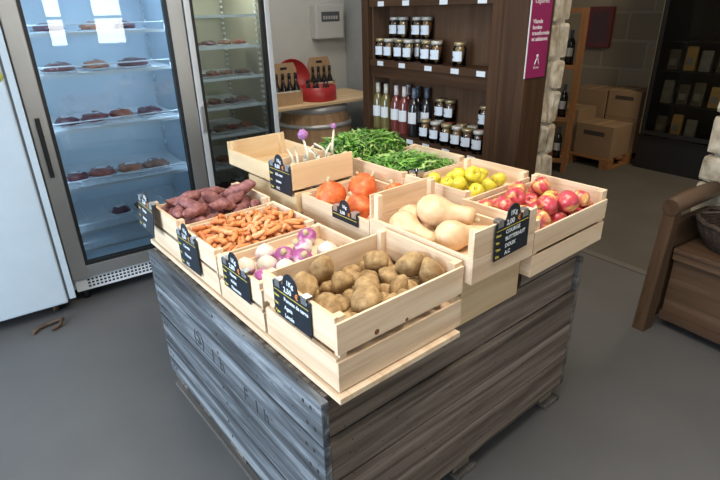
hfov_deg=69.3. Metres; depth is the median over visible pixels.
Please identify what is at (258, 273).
turnip
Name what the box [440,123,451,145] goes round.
jar
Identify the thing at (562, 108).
wine bottle
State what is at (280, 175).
price board
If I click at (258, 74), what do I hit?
wire shelf
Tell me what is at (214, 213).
sweet potato
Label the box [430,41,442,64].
jar
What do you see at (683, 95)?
packet
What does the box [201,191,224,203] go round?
sweet potato
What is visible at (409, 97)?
wine bottle
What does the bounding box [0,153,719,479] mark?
floor
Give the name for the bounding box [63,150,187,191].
wire shelf
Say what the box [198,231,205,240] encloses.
carrot
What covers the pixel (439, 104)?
jar
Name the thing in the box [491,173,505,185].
apple
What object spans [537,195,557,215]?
apple
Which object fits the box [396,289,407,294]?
potato
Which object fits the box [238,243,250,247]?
carrot
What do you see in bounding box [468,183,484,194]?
apple
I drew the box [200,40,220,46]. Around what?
packet
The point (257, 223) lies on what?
carrot
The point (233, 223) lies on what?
carrot
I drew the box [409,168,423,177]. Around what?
price board
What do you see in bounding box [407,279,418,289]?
potato
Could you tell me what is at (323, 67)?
bottle
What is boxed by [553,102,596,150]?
carton
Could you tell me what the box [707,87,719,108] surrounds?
packet
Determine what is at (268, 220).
carrot
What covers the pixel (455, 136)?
jar
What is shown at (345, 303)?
potato
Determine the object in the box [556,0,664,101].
wall
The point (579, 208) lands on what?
apple
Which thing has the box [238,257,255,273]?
turnip
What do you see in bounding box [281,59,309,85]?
lid
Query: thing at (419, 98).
wine bottle
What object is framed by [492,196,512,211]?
apple
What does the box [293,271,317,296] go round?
potato
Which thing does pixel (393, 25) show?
jar
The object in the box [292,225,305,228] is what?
carrot
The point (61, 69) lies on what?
packet
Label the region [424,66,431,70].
price card
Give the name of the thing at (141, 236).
wire shelf
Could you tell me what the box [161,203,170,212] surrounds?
sweet potato
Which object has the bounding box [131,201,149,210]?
packet
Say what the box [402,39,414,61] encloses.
jar
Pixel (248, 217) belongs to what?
carrot
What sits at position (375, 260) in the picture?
potato
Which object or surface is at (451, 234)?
butternut squash
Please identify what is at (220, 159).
packet
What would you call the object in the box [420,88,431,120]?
wine bottle
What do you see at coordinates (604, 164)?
pallet
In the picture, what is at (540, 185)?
apple
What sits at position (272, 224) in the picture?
carrot
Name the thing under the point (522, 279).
plank
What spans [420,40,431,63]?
jar
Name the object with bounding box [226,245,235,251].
carrot
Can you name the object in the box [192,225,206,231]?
carrot
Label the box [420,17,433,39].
jar
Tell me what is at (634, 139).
carton
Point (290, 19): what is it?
wall
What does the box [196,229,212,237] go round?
carrot
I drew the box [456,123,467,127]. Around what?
jar
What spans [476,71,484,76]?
price card
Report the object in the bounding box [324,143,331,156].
garlic
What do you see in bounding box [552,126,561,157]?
wine bottle
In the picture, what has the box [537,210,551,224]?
apple
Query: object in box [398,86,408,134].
wine bottle
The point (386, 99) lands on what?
wine bottle
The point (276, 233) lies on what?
carrot
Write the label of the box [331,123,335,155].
garlic
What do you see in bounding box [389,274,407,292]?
potato
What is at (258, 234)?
carrot
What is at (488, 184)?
apple
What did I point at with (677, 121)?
packet
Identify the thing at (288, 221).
carrot
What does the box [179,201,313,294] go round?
crate
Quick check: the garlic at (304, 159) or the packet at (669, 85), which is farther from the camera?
the packet at (669, 85)
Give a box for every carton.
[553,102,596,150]
[573,118,632,158]
[577,84,617,118]
[605,115,640,153]
[606,86,647,119]
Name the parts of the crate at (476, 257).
corner post, corner post, panel, corner post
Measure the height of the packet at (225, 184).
0.035 m
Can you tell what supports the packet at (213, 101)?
on the cooler at (249, 21)
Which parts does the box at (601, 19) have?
panel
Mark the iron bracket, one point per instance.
(60, 320)
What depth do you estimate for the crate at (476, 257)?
1.62 m
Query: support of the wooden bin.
on the wooden pallet at (461, 470)
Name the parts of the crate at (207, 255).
corner post, corner post, corner post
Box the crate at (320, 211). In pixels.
[301,179,388,239]
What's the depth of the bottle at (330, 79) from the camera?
4.78 m
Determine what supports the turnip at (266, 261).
on the crate at (256, 312)
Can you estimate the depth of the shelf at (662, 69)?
5.07 m
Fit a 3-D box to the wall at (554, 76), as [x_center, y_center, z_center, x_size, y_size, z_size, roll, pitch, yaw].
[0.470,-1.637,4.157,0.549,2.804,2.880,-17,28,-32]
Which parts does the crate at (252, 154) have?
corner post, corner post, panel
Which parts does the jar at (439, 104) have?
lid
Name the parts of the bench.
leg, panel, rail, arm rail, seat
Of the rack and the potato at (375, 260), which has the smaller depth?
the potato at (375, 260)
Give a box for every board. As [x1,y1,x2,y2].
[138,190,155,236]
[150,238,459,404]
[176,223,201,276]
[221,252,251,304]
[268,154,292,196]
[272,274,312,338]
[278,88,362,111]
[332,200,359,227]
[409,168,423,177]
[493,203,529,261]
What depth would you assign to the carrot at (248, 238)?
1.81 m
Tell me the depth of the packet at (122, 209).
3.35 m
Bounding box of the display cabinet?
[634,0,719,180]
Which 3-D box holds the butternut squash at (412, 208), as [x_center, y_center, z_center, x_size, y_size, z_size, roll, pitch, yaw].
[0.189,-0.061,1.778,0.096,0.095,0.183,-9,25,-17]
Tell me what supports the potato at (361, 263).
on the crate at (343, 352)
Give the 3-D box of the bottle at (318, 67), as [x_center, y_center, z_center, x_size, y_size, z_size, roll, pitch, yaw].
[-0.374,-1.458,4.744,0.060,0.242,0.060,-17,28,-32]
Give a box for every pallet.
[176,349,558,479]
[552,149,635,170]
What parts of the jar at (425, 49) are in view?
lid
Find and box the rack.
[549,8,589,172]
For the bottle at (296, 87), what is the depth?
4.28 m
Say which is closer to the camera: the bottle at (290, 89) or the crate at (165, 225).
the crate at (165, 225)
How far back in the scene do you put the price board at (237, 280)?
1.59 m
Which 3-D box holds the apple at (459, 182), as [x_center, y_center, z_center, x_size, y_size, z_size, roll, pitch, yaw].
[0.387,-0.221,2.037,0.061,0.066,0.064,11,27,26]
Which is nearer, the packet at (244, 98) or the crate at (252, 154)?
the crate at (252, 154)
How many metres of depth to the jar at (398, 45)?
3.76 m
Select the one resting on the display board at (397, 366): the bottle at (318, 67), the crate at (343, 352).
the crate at (343, 352)
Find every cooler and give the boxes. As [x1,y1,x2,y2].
[0,0,208,297]
[181,0,279,186]
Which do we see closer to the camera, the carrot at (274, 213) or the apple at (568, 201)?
the apple at (568, 201)
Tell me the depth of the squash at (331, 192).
2.01 m
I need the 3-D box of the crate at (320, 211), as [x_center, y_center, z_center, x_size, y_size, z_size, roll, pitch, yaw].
[0.031,-0.071,2.088,0.340,0.221,0.420,-20,30,-35]
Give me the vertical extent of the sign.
0.600 m
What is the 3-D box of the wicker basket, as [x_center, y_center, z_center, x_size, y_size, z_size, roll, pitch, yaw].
[1.867,-0.032,2.545,0.413,0.184,0.413,-10,26,-20]
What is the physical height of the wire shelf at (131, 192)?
0.016 m
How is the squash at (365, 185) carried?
on the crate at (320, 211)
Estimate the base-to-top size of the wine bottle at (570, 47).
0.331 m
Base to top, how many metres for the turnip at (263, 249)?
0.074 m
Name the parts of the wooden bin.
panel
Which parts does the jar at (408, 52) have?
lid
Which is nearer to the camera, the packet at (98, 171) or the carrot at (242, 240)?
the carrot at (242, 240)
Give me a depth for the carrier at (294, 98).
4.25 m
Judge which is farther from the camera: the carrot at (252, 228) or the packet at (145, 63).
the packet at (145, 63)
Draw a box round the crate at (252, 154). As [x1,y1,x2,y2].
[227,132,352,190]
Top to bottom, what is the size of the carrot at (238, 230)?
0.028 m
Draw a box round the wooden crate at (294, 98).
[277,88,302,106]
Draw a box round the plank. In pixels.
[517,234,579,285]
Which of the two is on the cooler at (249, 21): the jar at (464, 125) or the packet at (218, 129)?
the packet at (218, 129)
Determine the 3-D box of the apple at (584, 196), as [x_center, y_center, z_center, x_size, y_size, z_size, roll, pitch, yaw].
[0.787,-0.148,1.857,0.064,0.063,0.067,7,25,19]
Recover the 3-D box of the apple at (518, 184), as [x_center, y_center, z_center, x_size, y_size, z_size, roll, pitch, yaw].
[0.597,-0.190,1.987,0.070,0.065,0.068,16,29,34]
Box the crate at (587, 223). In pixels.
[461,173,607,276]
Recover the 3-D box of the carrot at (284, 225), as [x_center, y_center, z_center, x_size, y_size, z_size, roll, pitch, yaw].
[-0.282,-0.040,1.871,0.040,0.047,0.019,10,26,24]
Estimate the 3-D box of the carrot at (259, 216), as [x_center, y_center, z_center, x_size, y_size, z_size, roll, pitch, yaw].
[-0.393,-0.079,1.968,0.021,0.028,0.066,14,28,30]
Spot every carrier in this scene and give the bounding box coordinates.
[274,62,302,106]
[307,56,334,83]
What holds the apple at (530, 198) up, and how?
on the crate at (587, 223)
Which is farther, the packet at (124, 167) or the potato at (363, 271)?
the packet at (124, 167)
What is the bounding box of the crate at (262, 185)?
[249,173,354,213]
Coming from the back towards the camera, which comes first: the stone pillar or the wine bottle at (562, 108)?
the wine bottle at (562, 108)
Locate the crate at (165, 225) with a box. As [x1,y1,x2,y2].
[149,182,269,263]
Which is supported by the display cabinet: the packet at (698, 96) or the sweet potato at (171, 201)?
the packet at (698, 96)
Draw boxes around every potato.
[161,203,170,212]
[166,196,178,206]
[172,205,183,218]
[173,189,202,205]
[177,196,208,214]
[182,203,208,217]
[183,215,205,224]
[201,186,225,194]
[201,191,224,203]
[205,210,226,218]
[209,198,236,210]
[221,179,255,197]
[226,191,243,203]
[233,200,249,211]
[236,195,250,204]
[249,199,260,207]
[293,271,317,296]
[309,255,333,283]
[316,292,342,313]
[320,280,336,293]
[331,271,353,293]
[336,294,349,311]
[341,264,361,272]
[342,288,354,307]
[342,311,357,318]
[343,269,361,285]
[351,282,381,312]
[354,273,379,291]
[358,261,378,273]
[360,270,380,283]
[363,250,388,271]
[378,267,398,283]
[380,283,390,292]
[380,292,389,297]
[381,293,397,302]
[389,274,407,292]
[395,251,425,276]
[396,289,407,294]
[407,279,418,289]
[408,277,422,284]
[419,257,444,282]
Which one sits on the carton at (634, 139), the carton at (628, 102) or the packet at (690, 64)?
the carton at (628, 102)
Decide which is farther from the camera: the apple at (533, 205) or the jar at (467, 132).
the jar at (467, 132)
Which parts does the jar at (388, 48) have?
lid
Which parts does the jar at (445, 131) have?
lid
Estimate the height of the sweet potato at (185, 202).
0.072 m
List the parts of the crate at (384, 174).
corner post, corner post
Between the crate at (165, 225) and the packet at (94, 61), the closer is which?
the crate at (165, 225)
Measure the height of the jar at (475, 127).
0.146 m
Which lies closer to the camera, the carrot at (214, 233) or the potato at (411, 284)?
the potato at (411, 284)
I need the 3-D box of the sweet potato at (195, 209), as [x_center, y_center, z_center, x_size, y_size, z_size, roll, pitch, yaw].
[-0.625,-0.116,1.984,0.051,0.053,0.122,20,31,39]
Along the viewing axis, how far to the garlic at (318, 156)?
2.25 m
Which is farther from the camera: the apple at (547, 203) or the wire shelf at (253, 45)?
the wire shelf at (253, 45)
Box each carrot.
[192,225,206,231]
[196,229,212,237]
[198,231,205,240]
[205,232,218,237]
[209,219,224,223]
[210,235,217,244]
[211,226,227,235]
[212,237,227,244]
[218,213,225,219]
[219,228,233,234]
[222,241,235,250]
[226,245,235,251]
[227,217,234,223]
[230,221,245,225]
[231,231,237,241]
[233,228,244,232]
[238,231,249,236]
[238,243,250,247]
[240,235,245,243]
[241,222,253,227]
[245,214,251,221]
[245,235,251,240]
[250,224,256,232]
[250,239,259,243]
[252,213,261,222]
[252,229,264,238]
[253,220,261,227]
[260,222,275,230]
[261,230,267,240]
[262,205,271,214]
[263,218,270,226]
[265,215,275,220]
[265,228,281,236]
[266,225,281,234]
[272,211,278,217]
[278,212,283,220]
[278,223,285,232]
[284,219,300,224]
[287,209,293,218]
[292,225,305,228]
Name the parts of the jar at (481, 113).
glass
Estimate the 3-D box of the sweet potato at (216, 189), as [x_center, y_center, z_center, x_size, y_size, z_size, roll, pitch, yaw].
[-0.642,-0.209,2.262,0.130,0.051,0.047,-21,30,-37]
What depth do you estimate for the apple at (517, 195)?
1.87 m
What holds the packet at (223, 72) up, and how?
on the cooler at (249, 21)
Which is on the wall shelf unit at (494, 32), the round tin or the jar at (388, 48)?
the jar at (388, 48)
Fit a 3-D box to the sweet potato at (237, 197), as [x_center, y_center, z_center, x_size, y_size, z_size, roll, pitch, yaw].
[-0.521,-0.161,2.132,0.051,0.060,0.115,17,30,36]
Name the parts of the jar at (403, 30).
lid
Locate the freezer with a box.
[0,26,75,321]
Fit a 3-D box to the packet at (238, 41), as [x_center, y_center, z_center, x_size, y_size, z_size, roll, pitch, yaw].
[-0.798,-1.310,3.430,0.096,0.034,0.172,-13,27,-25]
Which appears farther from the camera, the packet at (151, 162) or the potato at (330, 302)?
the packet at (151, 162)
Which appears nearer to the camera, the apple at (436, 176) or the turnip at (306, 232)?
the turnip at (306, 232)
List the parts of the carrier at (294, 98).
handle panel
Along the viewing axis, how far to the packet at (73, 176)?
3.12 m
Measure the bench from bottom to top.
0.746 m
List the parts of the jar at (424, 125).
lid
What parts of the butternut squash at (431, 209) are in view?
stem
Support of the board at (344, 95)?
on the wine barrel
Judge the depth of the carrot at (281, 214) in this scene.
1.98 m
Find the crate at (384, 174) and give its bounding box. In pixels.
[353,144,463,183]
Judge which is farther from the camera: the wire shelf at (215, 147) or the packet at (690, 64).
the packet at (690, 64)
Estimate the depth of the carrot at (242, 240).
1.80 m
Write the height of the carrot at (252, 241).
0.023 m
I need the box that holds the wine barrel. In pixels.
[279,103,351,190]
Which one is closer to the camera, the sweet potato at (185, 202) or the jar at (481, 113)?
the sweet potato at (185, 202)
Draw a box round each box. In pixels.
[310,4,343,38]
[585,6,616,47]
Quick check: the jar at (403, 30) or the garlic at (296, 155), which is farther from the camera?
the jar at (403, 30)
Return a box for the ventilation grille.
[74,261,151,291]
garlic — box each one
[287,149,294,162]
[294,146,298,162]
[298,129,309,160]
[303,145,313,161]
[307,147,316,158]
[311,149,319,158]
[314,143,328,156]
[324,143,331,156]
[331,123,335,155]
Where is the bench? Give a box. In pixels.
[632,181,719,344]
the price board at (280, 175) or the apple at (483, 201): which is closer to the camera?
the apple at (483, 201)
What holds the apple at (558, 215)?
on the crate at (587, 223)
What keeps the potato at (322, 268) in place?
in the crate at (343, 352)
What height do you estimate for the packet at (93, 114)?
0.050 m
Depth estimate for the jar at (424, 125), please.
3.75 m
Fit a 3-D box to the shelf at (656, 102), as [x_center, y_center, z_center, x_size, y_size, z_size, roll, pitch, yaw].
[3.373,-1.335,5.151,0.460,0.012,0.718,-17,28,-32]
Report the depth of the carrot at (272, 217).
1.97 m
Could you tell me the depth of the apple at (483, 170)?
2.18 m
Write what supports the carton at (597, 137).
on the pallet at (604, 164)
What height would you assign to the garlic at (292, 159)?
0.124 m
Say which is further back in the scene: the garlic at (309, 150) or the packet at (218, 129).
the packet at (218, 129)
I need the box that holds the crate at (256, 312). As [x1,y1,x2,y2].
[217,223,355,331]
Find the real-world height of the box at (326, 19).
0.300 m
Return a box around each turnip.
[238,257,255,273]
[254,268,266,280]
[255,243,274,258]
[256,254,277,269]
[274,246,293,261]
[275,258,293,268]
[292,238,311,251]
[293,248,311,262]
[297,227,316,242]
[317,241,336,253]
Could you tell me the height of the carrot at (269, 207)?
0.042 m
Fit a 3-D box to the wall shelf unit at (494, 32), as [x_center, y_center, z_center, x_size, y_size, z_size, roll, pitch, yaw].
[0.552,-1.200,3.532,0.207,2.500,1.550,-17,28,-32]
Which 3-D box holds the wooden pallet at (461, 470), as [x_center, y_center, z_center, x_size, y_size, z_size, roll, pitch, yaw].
[0.006,0.656,2.362,1.252,0.084,1.225,-20,30,-35]
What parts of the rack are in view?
post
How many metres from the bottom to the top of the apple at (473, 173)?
0.066 m
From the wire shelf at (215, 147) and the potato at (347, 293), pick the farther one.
the wire shelf at (215, 147)
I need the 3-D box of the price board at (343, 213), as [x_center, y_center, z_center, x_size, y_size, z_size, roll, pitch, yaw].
[-0.050,-0.106,1.888,0.021,0.084,0.150,-20,30,-35]
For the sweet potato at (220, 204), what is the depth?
2.03 m
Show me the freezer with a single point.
(34, 271)
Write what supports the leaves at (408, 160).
in the crate at (384, 174)
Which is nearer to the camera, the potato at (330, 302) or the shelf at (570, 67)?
the potato at (330, 302)
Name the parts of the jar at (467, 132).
lid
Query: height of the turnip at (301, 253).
0.064 m
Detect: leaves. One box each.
[318,127,407,159]
[362,148,455,173]
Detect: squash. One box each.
[315,177,346,204]
[347,191,369,218]
[348,172,376,198]
[355,171,374,179]
[385,179,403,189]
[389,210,435,242]
[398,204,435,231]
[416,194,479,226]
[434,220,487,250]
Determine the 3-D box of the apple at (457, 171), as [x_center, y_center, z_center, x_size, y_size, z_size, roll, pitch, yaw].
[0.399,-0.263,2.105,0.061,0.061,0.059,18,31,37]
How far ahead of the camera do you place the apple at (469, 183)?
2.06 m
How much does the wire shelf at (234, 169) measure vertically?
0.016 m
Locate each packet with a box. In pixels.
[30,23,68,32]
[40,61,78,73]
[55,115,86,127]
[66,171,88,182]
[76,59,116,69]
[77,21,106,30]
[80,110,111,123]
[87,165,118,178]
[107,203,134,216]
[109,108,138,118]
[112,20,141,29]
[116,57,151,68]
[118,162,144,174]
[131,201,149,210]
[133,105,167,116]
[142,158,172,171]
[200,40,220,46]
[204,70,221,77]
[206,98,224,105]
[211,126,229,133]
[215,154,228,163]
[217,39,235,45]
[218,69,235,75]
[218,181,230,188]
[222,97,241,104]
[224,123,243,130]
[228,177,243,182]
[231,38,249,44]
[232,68,252,74]
[236,95,255,101]
[238,121,256,128]
[654,115,667,132]
[660,80,675,102]
[667,49,681,69]
[669,114,683,134]
[676,84,690,104]
[683,46,699,70]
[683,119,697,136]
[690,82,706,106]
[698,50,714,71]
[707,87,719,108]
[716,57,719,72]
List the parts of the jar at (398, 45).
lid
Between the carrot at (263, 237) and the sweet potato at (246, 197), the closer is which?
the carrot at (263, 237)
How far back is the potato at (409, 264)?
1.54 m
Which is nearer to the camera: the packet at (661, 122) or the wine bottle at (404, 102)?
the wine bottle at (404, 102)
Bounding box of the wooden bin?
[148,248,583,479]
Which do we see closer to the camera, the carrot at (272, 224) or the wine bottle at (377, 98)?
the carrot at (272, 224)
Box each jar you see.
[375,38,385,58]
[383,38,394,59]
[389,17,398,37]
[393,39,404,60]
[397,17,409,38]
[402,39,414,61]
[411,17,421,38]
[414,39,420,60]
[419,118,430,140]
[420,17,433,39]
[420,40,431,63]
[429,121,440,142]
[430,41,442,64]
[434,97,445,119]
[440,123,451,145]
[443,99,456,121]
[450,125,462,148]
[452,42,466,66]
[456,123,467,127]
[460,127,473,151]
[467,125,477,129]
[471,130,483,153]
[477,105,485,128]
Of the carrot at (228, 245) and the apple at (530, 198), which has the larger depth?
the apple at (530, 198)
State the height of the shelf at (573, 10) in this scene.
0.040 m
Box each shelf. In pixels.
[28,28,164,36]
[38,61,170,78]
[50,104,178,134]
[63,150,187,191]
[73,185,181,234]
[78,201,164,251]
[194,14,257,17]
[199,42,260,50]
[202,68,262,81]
[205,93,265,111]
[209,117,268,139]
[213,145,235,170]
[216,167,248,182]
[549,151,562,162]
[552,112,567,121]
[563,62,574,69]
[571,8,581,12]
[653,98,715,110]
[659,66,719,75]
[665,38,719,43]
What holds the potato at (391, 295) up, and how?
on the potato
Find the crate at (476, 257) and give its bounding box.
[370,176,537,284]
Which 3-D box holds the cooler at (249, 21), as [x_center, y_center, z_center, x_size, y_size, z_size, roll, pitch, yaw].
[-0.977,-0.947,3.602,0.534,2.050,0.768,-17,28,-32]
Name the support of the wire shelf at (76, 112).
attached to the cooler at (100, 247)
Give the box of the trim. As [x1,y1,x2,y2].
[580,248,646,275]
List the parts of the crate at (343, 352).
corner post, corner post, corner post, panel, corner post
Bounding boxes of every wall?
[269,0,346,118]
[344,0,571,175]
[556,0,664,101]
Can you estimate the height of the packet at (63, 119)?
0.048 m
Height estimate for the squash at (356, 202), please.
0.118 m
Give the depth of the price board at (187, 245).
1.86 m
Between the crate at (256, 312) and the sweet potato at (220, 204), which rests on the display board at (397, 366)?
the crate at (256, 312)
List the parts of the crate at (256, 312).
panel, corner post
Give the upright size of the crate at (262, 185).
0.225 m
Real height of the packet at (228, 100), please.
0.035 m
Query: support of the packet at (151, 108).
on the cooler at (100, 247)
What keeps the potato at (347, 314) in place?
on the potato
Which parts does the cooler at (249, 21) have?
door handle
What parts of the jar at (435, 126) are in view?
lid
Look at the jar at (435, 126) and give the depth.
3.67 m
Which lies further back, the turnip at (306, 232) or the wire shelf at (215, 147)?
the wire shelf at (215, 147)
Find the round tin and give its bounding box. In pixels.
[299,83,336,101]
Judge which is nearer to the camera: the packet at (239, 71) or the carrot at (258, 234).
the carrot at (258, 234)
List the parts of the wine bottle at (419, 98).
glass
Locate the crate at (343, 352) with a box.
[262,228,463,392]
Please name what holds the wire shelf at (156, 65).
attached to the cooler at (100, 247)
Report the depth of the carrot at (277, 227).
1.83 m
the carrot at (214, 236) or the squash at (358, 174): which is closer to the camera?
the carrot at (214, 236)
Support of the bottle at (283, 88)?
in the carrier at (294, 98)
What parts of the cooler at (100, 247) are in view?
door handle, rail, rail, rail, rail, rail, rail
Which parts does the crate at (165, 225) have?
corner post, corner post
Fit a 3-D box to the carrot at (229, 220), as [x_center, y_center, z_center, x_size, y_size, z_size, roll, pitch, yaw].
[-0.486,-0.071,1.952,0.022,0.037,0.052,-22,31,-39]
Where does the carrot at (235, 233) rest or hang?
in the crate at (207, 255)
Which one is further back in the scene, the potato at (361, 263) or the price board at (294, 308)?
the potato at (361, 263)
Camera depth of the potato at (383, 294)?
1.45 m
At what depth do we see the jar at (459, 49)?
3.32 m
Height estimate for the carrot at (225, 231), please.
0.027 m
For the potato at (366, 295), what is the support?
in the crate at (343, 352)
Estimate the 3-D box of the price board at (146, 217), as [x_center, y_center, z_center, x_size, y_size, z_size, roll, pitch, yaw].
[-0.849,-0.117,2.079,0.033,0.170,0.171,-20,30,-35]
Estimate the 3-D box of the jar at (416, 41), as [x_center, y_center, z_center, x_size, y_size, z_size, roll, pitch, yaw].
[0.412,-1.371,3.757,0.091,0.146,0.088,-17,28,-32]
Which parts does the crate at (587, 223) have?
corner post, corner post, corner post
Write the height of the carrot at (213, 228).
0.031 m
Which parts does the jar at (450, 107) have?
lid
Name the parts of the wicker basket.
handle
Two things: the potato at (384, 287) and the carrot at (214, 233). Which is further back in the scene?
the carrot at (214, 233)
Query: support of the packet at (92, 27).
on the cooler at (100, 247)
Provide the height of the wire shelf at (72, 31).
0.016 m
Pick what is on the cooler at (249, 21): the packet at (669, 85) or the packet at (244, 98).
the packet at (244, 98)
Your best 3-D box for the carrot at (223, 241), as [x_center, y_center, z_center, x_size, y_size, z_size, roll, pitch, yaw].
[-0.484,0.001,1.809,0.067,0.023,0.022,14,28,31]
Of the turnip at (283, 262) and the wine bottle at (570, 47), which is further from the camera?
the wine bottle at (570, 47)
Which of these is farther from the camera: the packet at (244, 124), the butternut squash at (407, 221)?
the packet at (244, 124)
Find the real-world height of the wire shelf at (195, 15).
0.016 m
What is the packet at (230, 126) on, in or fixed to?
on the cooler at (249, 21)
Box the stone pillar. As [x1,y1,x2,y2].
[687,100,719,212]
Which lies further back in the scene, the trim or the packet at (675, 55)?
the packet at (675, 55)
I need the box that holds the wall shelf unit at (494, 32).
[361,0,554,181]
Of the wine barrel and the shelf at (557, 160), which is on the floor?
the wine barrel
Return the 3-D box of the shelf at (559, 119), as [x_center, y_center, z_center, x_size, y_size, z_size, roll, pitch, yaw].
[1.719,-1.320,5.489,0.898,0.040,0.300,10,26,24]
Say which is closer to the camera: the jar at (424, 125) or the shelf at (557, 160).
the jar at (424, 125)
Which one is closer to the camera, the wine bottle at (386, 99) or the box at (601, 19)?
the wine bottle at (386, 99)
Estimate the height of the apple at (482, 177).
0.056 m
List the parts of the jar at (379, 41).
lid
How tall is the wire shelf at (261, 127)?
0.016 m
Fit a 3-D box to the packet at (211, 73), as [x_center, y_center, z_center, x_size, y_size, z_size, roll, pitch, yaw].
[-0.962,-1.086,3.392,0.099,0.033,0.172,-10,25,-18]
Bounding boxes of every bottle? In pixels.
[275,74,280,93]
[280,74,287,93]
[287,73,293,92]
[293,72,299,91]
[310,67,315,81]
[317,66,321,82]
[322,66,326,82]
[327,65,332,82]
[373,82,382,127]
[381,83,390,129]
[391,85,400,132]
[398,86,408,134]
[406,85,411,101]
[408,88,419,136]
[416,86,422,123]
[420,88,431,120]
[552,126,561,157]
[557,84,567,116]
[564,30,574,64]
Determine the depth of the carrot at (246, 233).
1.85 m
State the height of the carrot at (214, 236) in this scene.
0.034 m
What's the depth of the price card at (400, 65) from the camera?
3.71 m
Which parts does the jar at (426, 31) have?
lid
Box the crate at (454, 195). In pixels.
[404,157,529,204]
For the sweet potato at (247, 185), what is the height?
0.077 m
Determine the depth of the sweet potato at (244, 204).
2.12 m
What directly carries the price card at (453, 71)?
attached to the wall shelf unit at (494, 32)
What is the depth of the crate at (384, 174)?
2.30 m
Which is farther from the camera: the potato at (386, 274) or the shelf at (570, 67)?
the shelf at (570, 67)
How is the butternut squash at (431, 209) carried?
on the butternut squash at (412, 208)
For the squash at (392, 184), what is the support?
on the crate at (320, 211)
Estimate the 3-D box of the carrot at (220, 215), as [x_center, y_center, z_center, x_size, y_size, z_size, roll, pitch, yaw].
[-0.525,-0.086,1.990,0.020,0.040,0.042,7,25,18]
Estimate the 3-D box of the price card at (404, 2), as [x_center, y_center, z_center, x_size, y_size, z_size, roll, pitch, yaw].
[0.308,-1.602,3.519,0.002,0.032,0.070,-17,28,-32]
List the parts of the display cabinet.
door frame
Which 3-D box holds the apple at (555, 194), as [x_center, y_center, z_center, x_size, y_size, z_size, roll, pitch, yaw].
[0.697,-0.140,1.883,0.079,0.073,0.080,5,25,15]
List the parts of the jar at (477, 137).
lid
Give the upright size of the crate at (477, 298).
0.155 m
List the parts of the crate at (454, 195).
corner post, corner post, corner post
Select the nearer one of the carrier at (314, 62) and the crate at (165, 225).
the crate at (165, 225)
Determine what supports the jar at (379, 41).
on the wall shelf unit at (494, 32)
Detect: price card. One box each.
[378,1,383,5]
[398,63,404,67]
[402,0,408,5]
[406,139,412,144]
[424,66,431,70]
[439,0,447,4]
[450,68,458,73]
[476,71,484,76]
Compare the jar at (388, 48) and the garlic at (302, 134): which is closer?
the garlic at (302, 134)
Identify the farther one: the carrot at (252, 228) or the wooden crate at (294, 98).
the wooden crate at (294, 98)
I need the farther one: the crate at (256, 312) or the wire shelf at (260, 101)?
the wire shelf at (260, 101)
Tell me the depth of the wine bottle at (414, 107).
3.82 m
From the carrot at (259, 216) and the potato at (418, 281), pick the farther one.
the carrot at (259, 216)
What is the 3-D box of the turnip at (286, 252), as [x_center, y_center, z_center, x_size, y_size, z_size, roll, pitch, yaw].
[-0.247,0.050,1.704,0.070,0.064,0.063,0,24,3]
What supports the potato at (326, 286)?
on the crate at (343, 352)
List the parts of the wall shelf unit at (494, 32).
post, shelf, shelf, shelf, panel, post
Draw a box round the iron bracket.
[31,317,63,334]
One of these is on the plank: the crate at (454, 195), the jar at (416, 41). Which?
the crate at (454, 195)
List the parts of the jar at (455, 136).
lid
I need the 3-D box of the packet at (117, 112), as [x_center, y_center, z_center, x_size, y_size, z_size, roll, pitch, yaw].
[-1.477,-0.792,3.229,0.168,0.051,0.138,11,27,26]
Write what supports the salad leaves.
in the crate
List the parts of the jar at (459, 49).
lid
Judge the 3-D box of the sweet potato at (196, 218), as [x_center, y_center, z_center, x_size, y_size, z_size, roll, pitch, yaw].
[-0.646,-0.069,2.002,0.119,0.048,0.049,-3,24,-3]
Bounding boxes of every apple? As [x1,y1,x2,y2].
[427,172,440,182]
[439,177,452,186]
[451,168,464,178]
[451,175,466,189]
[464,179,477,189]
[465,166,480,182]
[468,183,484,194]
[478,167,487,178]
[478,173,484,183]
[478,199,492,206]
[481,178,496,191]
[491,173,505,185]
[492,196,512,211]
[504,187,525,204]
[507,181,525,192]
[523,194,537,205]
[528,203,537,209]
[531,176,550,194]
[536,213,543,228]
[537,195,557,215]
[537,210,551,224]
[542,190,559,208]
[550,209,566,223]
[557,190,579,211]
[566,207,582,215]
[574,190,589,206]
[579,200,592,208]
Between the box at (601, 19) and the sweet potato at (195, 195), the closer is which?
the sweet potato at (195, 195)
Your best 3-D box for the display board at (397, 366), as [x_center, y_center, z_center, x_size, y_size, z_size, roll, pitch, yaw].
[-0.300,0.142,1.887,0.448,0.018,1.330,-20,30,-35]
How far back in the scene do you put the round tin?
4.40 m
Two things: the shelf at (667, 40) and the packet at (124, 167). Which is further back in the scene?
the shelf at (667, 40)
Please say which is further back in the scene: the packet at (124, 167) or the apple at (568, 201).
the packet at (124, 167)
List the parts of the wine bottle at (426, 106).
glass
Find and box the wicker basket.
[695,206,719,254]
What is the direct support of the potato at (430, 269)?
in the crate at (343, 352)
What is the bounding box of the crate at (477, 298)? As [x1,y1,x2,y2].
[391,259,519,324]
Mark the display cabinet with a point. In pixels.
(684, 24)
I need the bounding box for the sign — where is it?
[523,0,552,78]
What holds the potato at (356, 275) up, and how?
in the crate at (343, 352)
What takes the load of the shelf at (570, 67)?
attached to the rack
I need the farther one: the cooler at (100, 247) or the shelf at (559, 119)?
the shelf at (559, 119)
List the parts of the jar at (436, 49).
lid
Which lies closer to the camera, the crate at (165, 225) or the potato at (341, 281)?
the potato at (341, 281)
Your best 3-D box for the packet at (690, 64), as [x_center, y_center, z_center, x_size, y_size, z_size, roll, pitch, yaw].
[3.184,-1.741,4.998,0.062,0.220,0.100,-17,28,-32]

